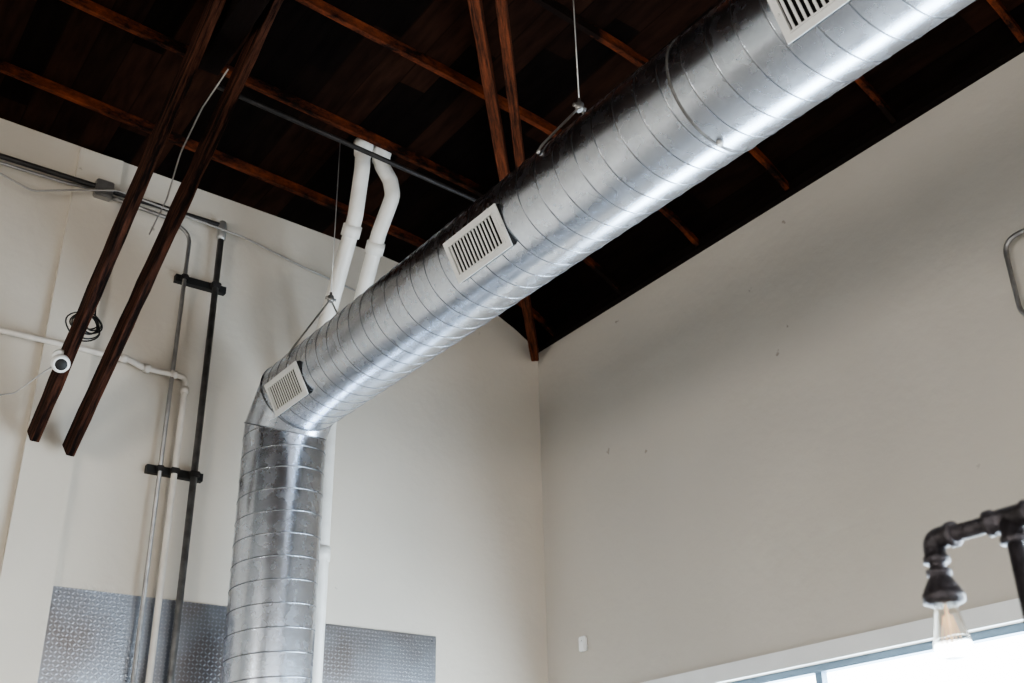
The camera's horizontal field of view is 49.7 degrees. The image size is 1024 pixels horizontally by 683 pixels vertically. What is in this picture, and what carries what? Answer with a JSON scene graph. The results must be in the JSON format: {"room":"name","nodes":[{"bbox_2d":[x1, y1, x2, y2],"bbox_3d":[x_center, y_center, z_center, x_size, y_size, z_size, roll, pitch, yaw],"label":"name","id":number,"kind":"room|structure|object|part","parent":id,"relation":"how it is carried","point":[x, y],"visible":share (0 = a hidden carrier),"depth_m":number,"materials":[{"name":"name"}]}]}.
{"room":"industrial-style cafe","nodes":[
{"label":"industrial-style cafe","id":0,"kind":"room"},
{"bbox_2d":[0,118,547,682],"bbox_3d":[-3.522,1.023,4.809,9.000,5.550,0.200,16,-31,-31],"label":"wall","id":1,"kind":"structure","parent":0,"point":[436,530],"depth_m":6.67,"materials":[{"name":"beige paint"}]},
{"bbox_2d":[0,161,94,188],"bbox_3d":[-4.755,-1.557,4.940,5.681,0.038,0.018,16,-31,-31],"label":"conduit","id":2,"kind":"object","parent":1,"relation":"attached to","point":[1,162],"visible":1,"depth_m":6.26,"materials":[{"name":"metal"}]},
{"bbox_2d":[0,148,123,682],"bbox_3d":[-2.390,1.337,5.369,0.250,5.440,0.040,16,-31,-31],"label":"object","id":3,"kind":"structure","parent":1,"relation":"attached to","point":[35,528],"depth_m":5.68,"materials":[{"name":"beige paint"}]},
{"bbox_2d":[0,327,188,682],"bbox_3d":[-4.414,1.280,3.760,6.369,4.197,0.048,16,-31,-31],"label":"pipe","id":4,"kind":"object","parent":1,"relation":"attached to","point":[184,389],"visible":0.99,"depth_m":5.93,"materials":[{"name":"white metal"}]},
{"bbox_2d":[93,178,114,201],"bbox_3d":[-2.379,-0.883,6.441,0.100,0.110,0.059,16,-31,-31],"label":"junction box","id":5,"kind":"object","parent":1,"relation":"attached to","point":[107,196],"visible":0.98,"depth_m":6.42,"materials":[{"name":"metal"}]},
{"bbox_2d":[0,153,226,682],"bbox_3d":[-4.377,0.810,4.029,6.486,5.276,0.062,16,-31,-31],"label":"pipe","id":6,"kind":"object","parent":1,"relation":"attached to","point":[221,235],"visible":0.98,"depth_m":6.22,"materials":[{"name":"metal"}]},
{"bbox_2d":[37,586,226,682],"bbox_3d":[-1.805,2.651,5.175,1.125,2.890,0.010,16,-31,-31],"label":"plate","id":7,"kind":"object","parent":1,"relation":"attached to","point":[90,636],"visible":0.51,"depth_m":5.62,"materials":[{"name":"silver metal"}]},
{"bbox_2d":[111,196,190,682],"bbox_3d":[-2.090,1.524,5.451,0.498,5.167,0.024,16,-31,-31],"label":"conduit","id":8,"kind":"object","parent":1,"relation":"attached to","point":[180,310],"visible":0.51,"depth_m":6.05,"materials":[{"name":"metal"}]},
{"bbox_2d":[62,0,283,456],"bbox_3d":[-1.714,-0.558,5.523,0.048,1.913,1.860,21,-34,-37],"label":"knee brace","id":9,"kind":"object","parent":1,"relation":"attached to","point":[205,150],"visible":0.98,"depth_m":5.49,"materials":[{"name":"brown wood"}]},
{"bbox_2d":[149,69,228,234],"bbox_3d":[-1.603,-0.927,5.471,0.030,0.566,0.767,18,-32,-34],"label":"cable","id":10,"kind":"object","parent":9,"relation":"hanging from","point":[227,69],"visible":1,"depth_m":5.54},
{"bbox_2d":[144,464,202,482],"bbox_3d":[-1.848,0.720,6.073,0.315,0.044,0.088,16,-31,-31],"label":"channel","id":11,"kind":"object","parent":1,"relation":"attached to","point":[150,469],"visible":0.98,"depth_m":6.05,"materials":[{"name":"black metal"}]},
{"bbox_2d":[0,173,354,290],"bbox_3d":[-2.229,-0.778,6.484,3.002,0.175,0.060,17,-32,-33],"label":"cable","id":12,"kind":"object","parent":1,"relation":"attached to","point":[1,174],"visible":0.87,"depth_m":6.60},
{"bbox_2d":[173,273,225,295],"bbox_3d":[-1.857,-0.348,6.611,0.310,0.044,0.088,16,-31,-31],"label":"channel","id":13,"kind":"object","parent":1,"relation":"attached to","point":[191,282],"visible":1,"depth_m":6.61,"materials":[{"name":"black metal"}]},
{"bbox_2d":[316,137,372,329],"bbox_3d":[-1.032,1.460,5.651,0.126,5.418,1.078,12,-29,-25],"label":"vent pipe","id":14,"kind":"object","parent":1,"relation":"attached to","point":[351,229],"visible":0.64,"depth_m":6.37,"materials":[{"name":"white plastic"}]},
{"bbox_2d":[312,145,399,682],"bbox_3d":[-0.903,1.497,5.733,0.184,5.418,1.091,11,-29,-24],"label":"vent pipe","id":15,"kind":"object","parent":1,"relation":"attached to","point":[375,246],"visible":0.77,"depth_m":6.42,"materials":[{"name":"white plastic"}]},
{"bbox_2d":[322,624,435,682],"bbox_3d":[-0.886,2.932,5.750,1.105,2.860,0.010,16,-31,-31],"label":"plate","id":16,"kind":"object","parent":1,"relation":"attached to","point":[351,654],"visible":0.51,"depth_m":6.39,"materials":[{"name":"silver metal"}]},
{"bbox_2d":[0,0,1023,341],"bbox_3d":[-0.432,-3.197,2.057,9.200,0.650,10.900,16,-31,-31],"label":"ceiling","id":17,"kind":"structure","parent":0,"point":[306,54],"depth_m":6.02,"materials":[{"name":"brown wood"}]},
{"bbox_2d":[198,0,269,75],"bbox_3d":[1.040,-3.119,2.313,0.124,0.168,9.050,16,-31,-31],"label":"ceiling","id":18,"kind":"structure","parent":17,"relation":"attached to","point":[237,18],"depth_m":5.34,"materials":[{"name":"brown wood"}]},
{"bbox_2d":[27,0,225,441],"bbox_3d":[-1.870,-0.608,5.463,0.201,1.872,1.803,20,-33,-36],"label":"knee brace","id":19,"kind":"object","parent":18,"relation":"attached to","point":[182,82],"depth_m":5.40,"materials":[{"name":"brown wood"}]},
{"bbox_2d":[0,349,70,395],"bbox_3d":[-2.721,0.146,5.484,1.069,0.218,0.242,1,-26,-4],"label":"security camera","id":20,"kind":"object","parent":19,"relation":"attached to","point":[60,363],"visible":1,"depth_m":5.44,"materials":[{"name":"white plastic"}]},
{"bbox_3d":[-2.163,-0.143,5.627,0.074,0.290,0.192,-22,-33,35],"label":"cable coil","id":21,"kind":"part","parent":19,"relation":"part of","materials":[{"name":"black rubber"}]},
{"bbox_2d":[0,59,555,336],"bbox_3d":[-3.220,-1.458,5.432,8.956,0.564,0.030,18,-32,-34],"label":"rafter","id":22,"kind":"object","parent":17,"relation":"attached to","point":[9,69],"visible":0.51,"depth_m":6.48,"materials":[{"name":"brown wood"}]},
{"bbox_2d":[286,143,340,359],"bbox_3d":[-0.988,-0.514,6.122,0.458,1.471,0.036,16,-31,-31],"label":"hanger","id":23,"kind":"object","parent":17,"relation":"hanging from","point":[330,299],"visible":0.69,"depth_m":5.97,"materials":[{"name":"metal"}]},
{"bbox_2d":[60,0,621,294],"bbox_3d":[-2.803,-1.730,4.898,8.956,0.564,0.030,18,-32,-34],"label":"rafter","id":24,"kind":"object","parent":17,"relation":"attached to","point":[101,12],"visible":0.65,"depth_m":6.15,"materials":[{"name":"brown wood"}]},
{"bbox_2d":[215,83,477,201],"bbox_3d":[-0.659,-1.005,6.301,2.229,0.027,0.029,19,-33,-36],"label":"conduit","id":25,"kind":"object","parent":24,"relation":"attached to","point":[220,87],"visible":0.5,"depth_m":6.11,"materials":[{"name":"grey metal"}]},
{"bbox_2d":[295,0,698,246],"bbox_3d":[-2.386,-2.002,4.364,8.956,0.564,0.030,18,-32,-34],"label":"rafter","id":26,"kind":"object","parent":17,"relation":"attached to","point":[322,7],"visible":0.57,"depth_m":5.81,"materials":[{"name":"brown wood"}]},
{"bbox_2d":[495,0,524,168],"bbox_3d":[0.041,-1.018,6.095,0.054,0.291,2.508,-3,-26,4],"label":"diagonal brace","id":27,"kind":"object","parent":17,"relation":"attached to","point":[501,5],"visible":0.49,"depth_m":5.50,"materials":[{"name":"brown wood"}]},
{"bbox_2d":[536,0,586,153],"bbox_3d":[0.260,-1.307,4.574,0.441,1.462,0.036,16,-31,-31],"label":"hanger","id":28,"kind":"object","parent":17,"relation":"hanging from","point":[579,105],"visible":0.69,"depth_m":4.37,"materials":[{"name":"metal"}]},
{"bbox_2d":[532,0,788,190],"bbox_3d":[-1.970,-2.274,3.830,8.956,0.564,0.030,18,-32,-34],"label":"rafter","id":29,"kind":"object","parent":17,"relation":"attached to","point":[553,6],"visible":0.54,"depth_m":5.62,"materials":[{"name":"brown wood"}]},
{"bbox_2d":[855,75,896,123],"bbox_3d":[-1.553,-2.546,3.296,8.956,0.564,0.030,18,-32,-34],"label":"rafter","id":30,"kind":"object","parent":17,"relation":"attached to","point":[862,82],"visible":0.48,"depth_m":5.65,"materials":[{"name":"brown wood"}]},
{"bbox_2d":[987,0,1023,42],"bbox_3d":[-1.136,-2.818,2.762,8.956,0.564,0.030,18,-32,-34],"label":"rafter","id":31,"kind":"object","parent":17,"relation":"attached to","point":[997,5],"visible":1,"depth_m":5.12,"materials":[{"name":"brown wood"}]},
{"bbox_2d":[538,52,1023,682],"bbox_3d":[3.256,0.411,3.235,0.200,5.000,10.700,16,-31,-31],"label":"wall","id":32,"kind":"structure","parent":0,"point":[756,450],"depth_m":5.79,"materials":[{"name":"grey paint"}]},
{"bbox_2d":[467,0,538,360],"bbox_3d":[-0.007,-0.761,6.507,0.059,0.382,3.356,-4,-26,5],"label":"diagonal brace","id":33,"kind":"object","parent":32,"relation":"attached to","point":[476,10],"visible":0.57,"depth_m":5.70,"materials":[{"name":"brown wood"}]},
{"bbox_2d":[579,636,587,651],"bbox_3d":[0.436,1.861,6.802,0.034,0.090,0.060,16,-31,-31],"label":"wall sensor","id":34,"kind":"object","parent":32,"relation":"attached to","point":[583,646],"visible":1,"depth_m":6.79,"materials":[{"name":"white plastic"}]},
{"bbox_2d":[538,38,1023,351],"bbox_3d":[3.164,-1.900,4.203,0.050,0.055,10.500,16,-31,-31],"label":"ceiling beam","id":35,"kind":"structure","parent":32,"relation":"attached to","point":[1014,48],"depth_m":6.13,"materials":[{"name":"black wood"}]},
{"bbox_2d":[641,598,1022,682],"bbox_3d":[3.023,1.233,3.010,0.025,1.715,8.430,16,-31,-31],"label":"trim","id":36,"kind":"structure","parent":32,"relation":"attached to","point":[1009,611],"depth_m":5.20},
{"bbox_2d":[731,622,1023,682],"bbox_3d":[3.090,1.251,3.054,0.060,1.540,8.250,16,-31,-31],"label":"window","id":37,"kind":"structure","parent":32,"relation":"in","point":[820,671],"depth_m":5.15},
{"bbox_2d":[1003,228,1023,315],"bbox_3d":[2.441,-0.315,4.613,0.067,0.611,0.725,16,-31,-31],"label":"loop","id":38,"kind":"object","parent":32,"relation":"attached to","point":[1013,236],"visible":1,"depth_m":4.91,"materials":[{"name":"metal"}]},
{"bbox_3d":[-0.413,1.585,-0.365,9.400,0.150,10.900,16,-31,-31],"label":"floor","id":39,"kind":"structure","parent":0,"visible":0},
{"bbox_2d":[220,0,974,682],"bbox_3d":[1.232,0.444,2.232,0.544,4.130,8.975,17,-31,-32],"label":"spiral duct","id":40,"kind":"object","parent":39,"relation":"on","point":[744,71],"visible":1,"depth_m":4.25,"materials":[{"name":"metal"}]},
{"bbox_2d":[264,361,311,416],"bbox_3d":[-1.147,0.244,5.650,0.113,0.175,0.373,16,-31,-31],"label":"air register","id":41,"kind":"object","parent":40,"relation":"attached to","point":[289,391],"depth_m":5.63,"materials":[{"name":"metal"}]},
{"bbox_2d":[443,203,515,283],"bbox_3d":[-0.132,-0.385,4.383,0.113,0.175,0.373,16,-31,-31],"label":"air register","id":42,"kind":"object","parent":40,"relation":"attached to","point":[486,242],"depth_m":4.36,"materials":[{"name":"metal"}]},
{"bbox_2d":[767,0,851,43],"bbox_3d":[0.888,-1.017,3.109,0.113,0.175,0.373,16,-31,-31],"label":"air register","id":43,"kind":"object","parent":40,"relation":"attached to","point":[795,21],"depth_m":3.18,"materials":[{"name":"metal"}]},
{"bbox_2d":[922,499,1023,659],"bbox_3d":[0.897,1.025,0.969,0.100,1.984,0.876,16,-31,-31],"label":"lamp","id":44,"kind":"object","parent":39,"relation":"on","point":[952,640],"visible":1,"depth_m":1.63,"materials":[{"name":"black metal"}]},
{"bbox_2d":[922,567,965,607],"bbox_3d":[0.647,0.370,1.665,0.061,0.054,0.061,16,-31,-31],"label":"socket","id":45,"kind":"object","parent":44,"relation":"attached to","point":[941,590],"depth_m":1.64,"materials":[{"name":"black metal"}]},
{"bbox_3d":[0.649,0.430,1.635,0.055,0.081,0.055,16,-31,-31],"label":"bulb","id":46,"kind":"part","parent":44,"relation":"part of","materials":[{"name":"clear glass"}]},
{"bbox_3d":[0.875,0.225,1.372,0.025,0.178,0.821,16,-31,-31],"label":"arm","id":47,"kind":"part","parent":44,"relation":"part of","materials":[{"name":"black metal"}]},
{"bbox_3d":[0.739,1.132,1.169,0.023,1.955,0.023,16,-31,-31],"label":"post","id":48,"kind":"part","parent":44,"relation":"part of","materials":[{"name":"black metal"}]}
]}

